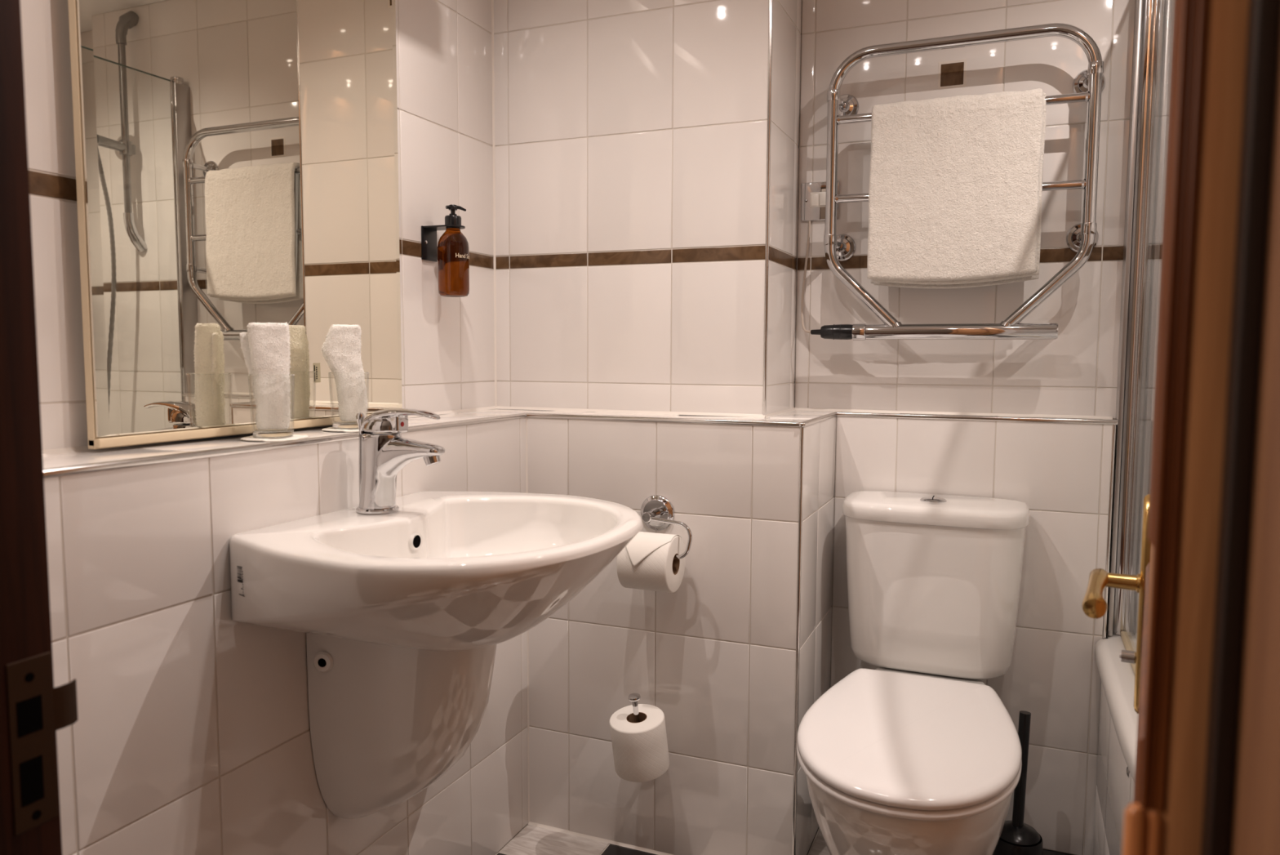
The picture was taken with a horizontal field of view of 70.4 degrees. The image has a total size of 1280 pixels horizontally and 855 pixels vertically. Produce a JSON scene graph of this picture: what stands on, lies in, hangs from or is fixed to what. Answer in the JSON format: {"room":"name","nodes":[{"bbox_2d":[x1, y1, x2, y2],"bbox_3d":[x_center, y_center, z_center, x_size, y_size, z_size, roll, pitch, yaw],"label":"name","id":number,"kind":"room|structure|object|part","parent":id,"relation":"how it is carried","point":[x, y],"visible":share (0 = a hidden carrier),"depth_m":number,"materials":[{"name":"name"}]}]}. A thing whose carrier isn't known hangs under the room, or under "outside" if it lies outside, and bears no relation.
{"room":"bathroom","nodes":[
{"label":"bathroom","id":0,"kind":"room"},
{"bbox_2d":[20,0,494,449],"bbox_3d":[-0.597,-0.596,1.473,0.003,1.206,1.340,2,5,23],"label":"wall","id":1,"kind":"structure","parent":0,"point":[443,47],"depth_m":1.83,"materials":[{"name":"white tile"}]},
{"bbox_2d":[67,0,402,448],"bbox_3d":[-0.594,-0.463,1.432,0.044,0.939,0.629,2,5,23],"label":"bathroom mirror","id":2,"kind":"object","parent":1,"relation":"attached to","point":[237,161],"visible":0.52,"depth_m":1.35,"materials":[{"name":"silver mirror"}]},
{"bbox_2d":[421,224,465,262],"bbox_3d":[-0.398,-0.377,1.859,0.083,0.068,0.052,2,5,23],"label":"bracket","id":3,"kind":"object","parent":1,"relation":"attached to","point":[428,233],"visible":0.98,"depth_m":1.86,"materials":[{"name":"black metal"}]},
{"bbox_3d":[-0.435,-0.379,1.873,0.004,0.068,0.050,2,5,23],"label":"plate","id":4,"kind":"part","parent":3,"relation":"part of","materials":[{"name":"black metal"}]},
{"bbox_2d":[422,224,465,230],"bbox_3d":[-0.397,-0.409,1.857,0.081,0.003,0.050,2,5,23],"label":"shelf","id":5,"kind":"object","parent":3,"relation":"attached to","point":[442,227],"depth_m":1.85,"materials":[{"name":"black metal"}]},
{"bbox_2d":[437,204,469,297],"bbox_3d":[-0.381,-0.361,1.855,0.064,0.184,0.063,2,5,23],"label":"soap bottle","id":6,"kind":"object","parent":3,"relation":"attached to","point":[453,249],"visible":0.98,"depth_m":1.83,"materials":[{"name":"orange glass"}]},
{"bbox_2d":[44,417,528,854],"bbox_3d":[-0.478,0.470,1.432,0.003,0.912,1.200,2,5,23],"label":"wall","id":7,"kind":"structure","parent":0,"point":[191,735],"depth_m":1.21,"materials":[{"name":"white tile"}]},
{"bbox_2d":[306,632,497,818],"bbox_3d":[-0.346,0.458,1.401,0.262,0.342,0.194,2,5,23],"label":"pedestal","id":8,"kind":"object","parent":7,"relation":"attached to","point":[387,722],"visible":0.85,"depth_m":1.34,"materials":[{"name":"white ceramic"}]},
{"bbox_2d":[229,490,643,650],"bbox_3d":[-0.248,0.223,1.332,0.480,0.174,0.566,2,5,23],"label":"washbasin","id":9,"kind":"object","parent":7,"relation":"attached to","point":[443,571],"visible":1,"depth_m":1.17,"materials":[{"name":"white ceramic"}]},
{"bbox_2d":[355,408,444,514],"bbox_3d":[-0.368,0.051,1.381,0.158,0.161,0.064,2,5,23],"label":"mixer tap","id":10,"kind":"object","parent":9,"relation":"on","point":[384,452],"visible":1,"depth_m":1.37,"materials":[{"name":"silver metal"}]},
{"bbox_3d":[-0.434,0.064,1.414,0.007,0.128,0.005,2,5,23],"label":"pop rod","id":11,"kind":"part","parent":10,"relation":"part of","materials":[{"name":"silver metal"}]},
{"bbox_3d":[-0.433,-0.010,1.407,0.013,0.027,0.013,-4,6,-40],"label":"rod knob","id":12,"kind":"part","parent":10,"relation":"part of","materials":[{"name":"silver metal"}]},
{"bbox_3d":[-0.360,-0.007,1.374,0.133,0.044,0.055,2,5,23],"label":"lever","id":13,"kind":"part","parent":10,"relation":"part of","materials":[{"name":"silver metal"}]},
{"bbox_2d":[42,408,1111,468],"bbox_3d":[-0.135,-0.008,1.718,2.072,0.003,0.934,-2,5,-30],"label":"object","id":14,"kind":"structure","parent":7,"relation":"attached to","point":[60,460],"depth_m":1.43,"materials":[{"name":"white tile"}]},
{"bbox_2d":[240,434,308,441],"bbox_3d":[-0.549,0.015,1.366,0.095,0.004,0.095,2,5,23],"label":"coaster","id":15,"kind":"object","parent":14,"relation":"on","point":[295,437],"visible":0.66,"depth_m":1.34,"materials":[{"name":"white"}]},
{"bbox_2d":[248,373,294,438],"bbox_3d":[-0.552,-0.033,1.363,0.065,0.094,0.065,2,5,23],"label":"glass tumbler","id":16,"kind":"object","parent":15,"relation":"on","point":[264,433],"visible":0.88,"depth_m":1.35,"materials":[{"name":"clear glass"}]},
{"bbox_2d":[239,321,291,429],"bbox_3d":[-0.558,-0.076,1.356,0.072,0.163,0.047,-2,5,-25],"label":"cloth","id":17,"kind":"object","parent":16,"relation":"in","point":[265,346],"visible":1,"depth_m":1.34,"materials":[{"name":"white fabric"}]},
{"bbox_2d":[321,426,359,431],"bbox_3d":[-0.486,0.002,1.531,0.095,0.004,0.095,2,5,23],"label":"coaster","id":18,"kind":"object","parent":14,"relation":"on","point":[330,428],"visible":0.56,"depth_m":1.49,"materials":[{"name":"white"}]},
{"bbox_2d":[328,371,368,428],"bbox_3d":[-0.489,-0.046,1.528,0.065,0.094,0.065,2,5,23],"label":"glass tumbler","id":19,"kind":"object","parent":18,"relation":"on","point":[336,424],"visible":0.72,"depth_m":1.51,"materials":[{"name":"clear glass"}]},
{"bbox_2d":[320,324,368,422],"bbox_3d":[-0.493,-0.091,1.521,0.060,0.165,0.071,4,6,36],"label":"cloth","id":20,"kind":"object","parent":19,"relation":"in","point":[341,347],"visible":0.98,"depth_m":1.51,"materials":[{"name":"white fabric"}]},
{"bbox_2d":[42,0,1112,854],"bbox_3d":[-0.127,-0.160,1.761,2.051,2.118,0.844,-2,5,-27],"label":"trim","id":21,"kind":"structure","parent":7,"relation":"attached to","point":[73,449],"depth_m":2.00,"materials":[{"name":"beige plastic"}]},
{"bbox_2d":[43,411,1118,478],"bbox_3d":[-0.051,-0.001,1.650,1.911,0.010,0.722,-2,5,-30],"label":"trim","id":22,"kind":"structure","parent":7,"relation":"attached to","point":[121,464],"depth_m":1.74,"materials":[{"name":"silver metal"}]},
{"bbox_2d":[493,0,768,413],"bbox_3d":[-0.037,-0.634,1.964,0.650,1.206,0.003,2,5,23],"label":"wall","id":23,"kind":"structure","parent":0,"point":[630,135],"depth_m":1.97,"materials":[{"name":"white tile"}]},
{"bbox_2d":[762,0,773,417],"bbox_3d":[0.262,-0.623,1.841,0.007,1.213,0.007,2,5,23],"label":"trim","id":24,"kind":"structure","parent":23,"relation":"attached to","point":[771,2],"depth_m":1.85,"materials":[{"name":"white plastic"}]},
{"bbox_2d":[527,417,799,854],"bbox_3d":[0.031,0.437,1.869,0.598,0.912,0.003,2,5,23],"label":"wall","id":25,"kind":"structure","parent":0,"point":[716,654],"depth_m":1.84,"materials":[{"name":"white tile"}]},
{"bbox_2d":[627,693,640,722],"bbox_3d":[0.011,0.620,1.832,0.052,0.194,0.108,2,5,23],"label":"peg","id":26,"kind":"object","parent":25,"relation":"attached to","point":[633,697],"visible":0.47,"depth_m":1.79,"materials":[{"name":"silver metal"}]},
{"bbox_3d":[-0.011,0.535,1.789,0.025,0.018,0.025,2,5,23],"label":"knob","id":27,"kind":"part","parent":26,"relation":"part of","materials":[{"name":"silver metal"}]},
{"bbox_3d":[0.012,0.613,1.834,0.017,0.167,0.101,3,5,27],"label":"post","id":28,"kind":"part","parent":26,"relation":"part of","materials":[{"name":"silver metal"}]},
{"bbox_2d":[608,703,669,782],"bbox_3d":[-0.001,0.627,1.809,0.115,0.125,0.125,2,5,23],"label":"toilet roll","id":29,"kind":"object","parent":26,"relation":"on","point":[640,749],"visible":0.98,"depth_m":1.77,"materials":[{"name":"white paper"}]},
{"bbox_2d":[640,494,692,559],"bbox_3d":[0.050,0.196,1.798,0.135,0.110,0.078,2,5,23],"label":"toilet roll holder","id":30,"kind":"object","parent":25,"relation":"attached to","point":[657,512],"visible":0.98,"depth_m":1.83,"materials":[{"name":"silver metal"}]},
{"bbox_2d":[616,531,685,592],"bbox_3d":[0.022,0.262,1.775,0.103,0.112,0.116,2,5,23],"label":"toilet roll","id":31,"kind":"object","parent":30,"relation":"hanging from","point":[647,562],"visible":0.87,"depth_m":1.74,"materials":[{"name":"white paper"}]},
{"bbox_3d":[0.022,0.175,1.811,0.023,0.023,0.053,2,5,23],"label":"post","id":32,"kind":"part","parent":30,"relation":"part of","materials":[{"name":"silver metal"}]},
{"bbox_3d":[0.034,0.173,1.839,0.072,0.072,0.012,2,5,23],"label":"wall plate","id":33,"kind":"part","parent":30,"relation":"part of","materials":[{"name":"silver metal"}]},
{"bbox_3d":[0.043,0.215,1.775,0.128,0.076,0.027,2,5,23],"label":"arm","id":34,"kind":"part","parent":30,"relation":"part of","materials":[{"name":"silver metal"}]},
{"bbox_2d":[791,426,804,854],"bbox_3d":[0.305,0.450,1.756,0.007,0.913,0.007,2,5,23],"label":"trim","id":35,"kind":"structure","parent":25,"relation":"attached to","point":[802,429],"depth_m":1.75,"materials":[{"name":"white plastic"}]},
{"bbox_2d":[495,824,1072,854],"bbox_3d":[0.343,0.944,1.284,2.060,0.003,1.747,2,5,23],"label":"floor","id":36,"kind":"structure","parent":0,"point":[531,839],"depth_m":1.93,"materials":[{"name":"tile"}]},
{"bbox_2d":[796,490,1029,854],"bbox_3d":[0.487,0.538,1.623,0.365,0.753,0.773,2,5,23],"label":"toilet","id":37,"kind":"object","parent":36,"relation":"on","point":[913,753],"visible":1,"depth_m":1.62,"materials":[{"name":"white ceramic"}]},
{"bbox_3d":[0.438,0.511,1.483,0.342,0.026,0.482,2,5,23],"label":"seat","id":38,"kind":"part","parent":37,"relation":"part of","materials":[{"name":"white plastic"}]},
{"bbox_3d":[0.438,0.494,1.482,0.341,0.031,0.481,2,5,23],"label":"lid","id":39,"kind":"part","parent":37,"relation":"part of","materials":[{"name":"white plastic"}]},
{"bbox_3d":[0.602,0.168,1.864,0.365,0.035,0.186,2,5,23],"label":"cistern lid","id":40,"kind":"part","parent":37,"relation":"part of","materials":[{"name":"white ceramic"}]},
{"bbox_2d":[992,710,1043,854],"bbox_3d":[0.743,0.730,1.782,0.095,0.346,0.095,2,5,23],"label":"toilet brush","id":41,"kind":"object","parent":36,"relation":"on","point":[1017,837],"visible":0.8,"depth_m":1.77,"materials":[{"name":"black plastic"}]},
{"bbox_2d":[1093,631,1138,854],"bbox_3d":[0.975,0.727,1.077,0.702,0.470,1.566,2,5,23],"label":"bathtub","id":42,"kind":"object","parent":36,"relation":"on","point":[1118,718],"visible":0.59,"depth_m":1.61,"materials":[{"name":"white ceramic"}]},
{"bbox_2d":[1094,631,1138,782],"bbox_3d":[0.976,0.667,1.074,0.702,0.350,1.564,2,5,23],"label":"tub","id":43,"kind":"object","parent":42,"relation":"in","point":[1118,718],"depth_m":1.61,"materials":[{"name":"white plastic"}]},
{"bbox_2d":[1106,0,1174,674],"bbox_3d":[0.856,-0.248,1.497,0.044,1.404,0.751,2,5,23],"label":"screen","id":44,"kind":"object","parent":42,"relation":"on","point":[1153,20],"visible":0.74,"depth_m":1.77,"materials":[{"name":"clear glass"}]},
{"bbox_2d":[766,0,835,854],"bbox_3d":[0.335,-0.171,1.911,0.114,2.118,0.404,2,5,23],"label":"wall","id":45,"kind":"structure","parent":0,"point":[820,437],"depth_m":1.93,"materials":[{"name":"white tile"}]},
{"bbox_2d":[794,0,1135,854],"bbox_3d":[0.974,-0.161,1.828,1.352,2.118,0.070,2,5,23],"label":"wall","id":46,"kind":"structure","parent":0,"point":[1061,471],"depth_m":1.92,"materials":[{"name":"white tile"}]},
{"bbox_2d":[800,180,839,221],"bbox_3d":[0.409,-0.515,2.065,0.086,0.086,0.013,2,5,23],"label":"switch","id":47,"kind":"object","parent":46,"relation":"attached to","point":[813,193],"visible":0.78,"depth_m":2.07,"materials":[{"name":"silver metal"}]},
{"bbox_2d":[800,220,810,333],"bbox_3d":[0.378,-0.342,2.052,0.020,0.258,0.083,1,5,4],"label":"power cable","id":48,"kind":"object","parent":47,"relation":"attached to","point":[809,221],"visible":1,"depth_m":2.08,"materials":[{"name":"beige plastic"}]},
{"bbox_2d":[937,58,966,89],"bbox_3d":[0.669,-0.756,1.945,0.057,0.057,0.004,2,5,23],"label":"wall plate","id":49,"kind":"object","parent":46,"relation":"attached to","point":[953,73],"depth_m":1.94,"materials":[{"name":"beige plastic"}]},
{"bbox_2d":[810,22,1105,340],"bbox_3d":[0.657,-0.496,1.916,0.571,0.623,0.096,2,5,23],"label":"heated towel rail","id":50,"kind":"object","parent":46,"relation":"attached to","point":[1088,85],"visible":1,"depth_m":1.87,"materials":[{"name":"silver metal"}]},
{"bbox_2d":[866,88,1045,288],"bbox_3d":[0.652,-0.487,1.885,0.342,0.392,0.070,2,5,23],"label":"bath towel","id":51,"kind":"object","parent":50,"relation":"hanging from","point":[955,184],"visible":1,"depth_m":1.86,"materials":[{"name":"white fabric"}]},
{"bbox_2d":[1102,424,1115,638],"bbox_3d":[0.947,0.211,1.834,0.007,0.443,0.007,2,5,23],"label":"trim","id":52,"kind":"structure","parent":46,"relation":"attached to","point":[1113,426],"depth_m":1.83,"materials":[{"name":"white plastic"}]},
{"bbox_2d":[992,834,1043,854],"bbox_3d":[0.743,0.852,1.792,0.095,0.102,0.095,2,5,23],"label":"pot","id":53,"kind":"object","parent":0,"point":[1007,844],"depth_m":1.75,"materials":[{"name":"black plastic"}]},
{"bbox_3d":[0.043,-0.055,0.486,2.250,2.118,0.120,2,5,23],"label":"wall","id":54,"kind":"structure","parent":0,"visible":0},
{"bbox_2d":[0,0,1279,854],"bbox_3d":[-0.138,-0.048,0.556,1.012,2.090,0.168,2,5,23],"label":"door frame","id":55,"kind":"structure","parent":54,"relation":"attached to","point":[1241,814],"depth_m":0.44,"materials":[{"name":"brown wood"}]},
{"bbox_3d":[-0.509,0.265,0.779,0.006,0.146,0.061,2,5,19],"label":"strike plate","id":56,"kind":"part","parent":55,"relation":"part of","materials":[{"name":"brown metal"}]},
{"bbox_2d":[1081,0,1248,854],"bbox_3d":[0.441,-0.025,0.798,0.101,2.000,0.768,3,5,29],"label":"door","id":57,"kind":"structure","parent":54,"relation":"in","point":[1175,583],"depth_m":0.46,"materials":[{"name":"brown wood"}]},
{"bbox_3d":[0.545,0.196,1.080,0.027,0.039,0.114,3,5,31],"label":"lever handle","id":58,"kind":"part","parent":57,"relation":"part of","materials":[{"name":"gold metal"}]},
{"bbox_3d":[0.607,0.214,1.096,0.009,0.270,0.038,3,5,29],"label":"plate","id":59,"kind":"part","parent":57,"relation":"part of","materials":[{"name":"gold metal"}]},
{"bbox_3d":[0.453,-0.054,0.793,0.004,1.660,0.560,3,5,29],"label":"moulding","id":60,"kind":"part","parent":57,"relation":"part of","materials":[{"name":"red wood"}]}
]}

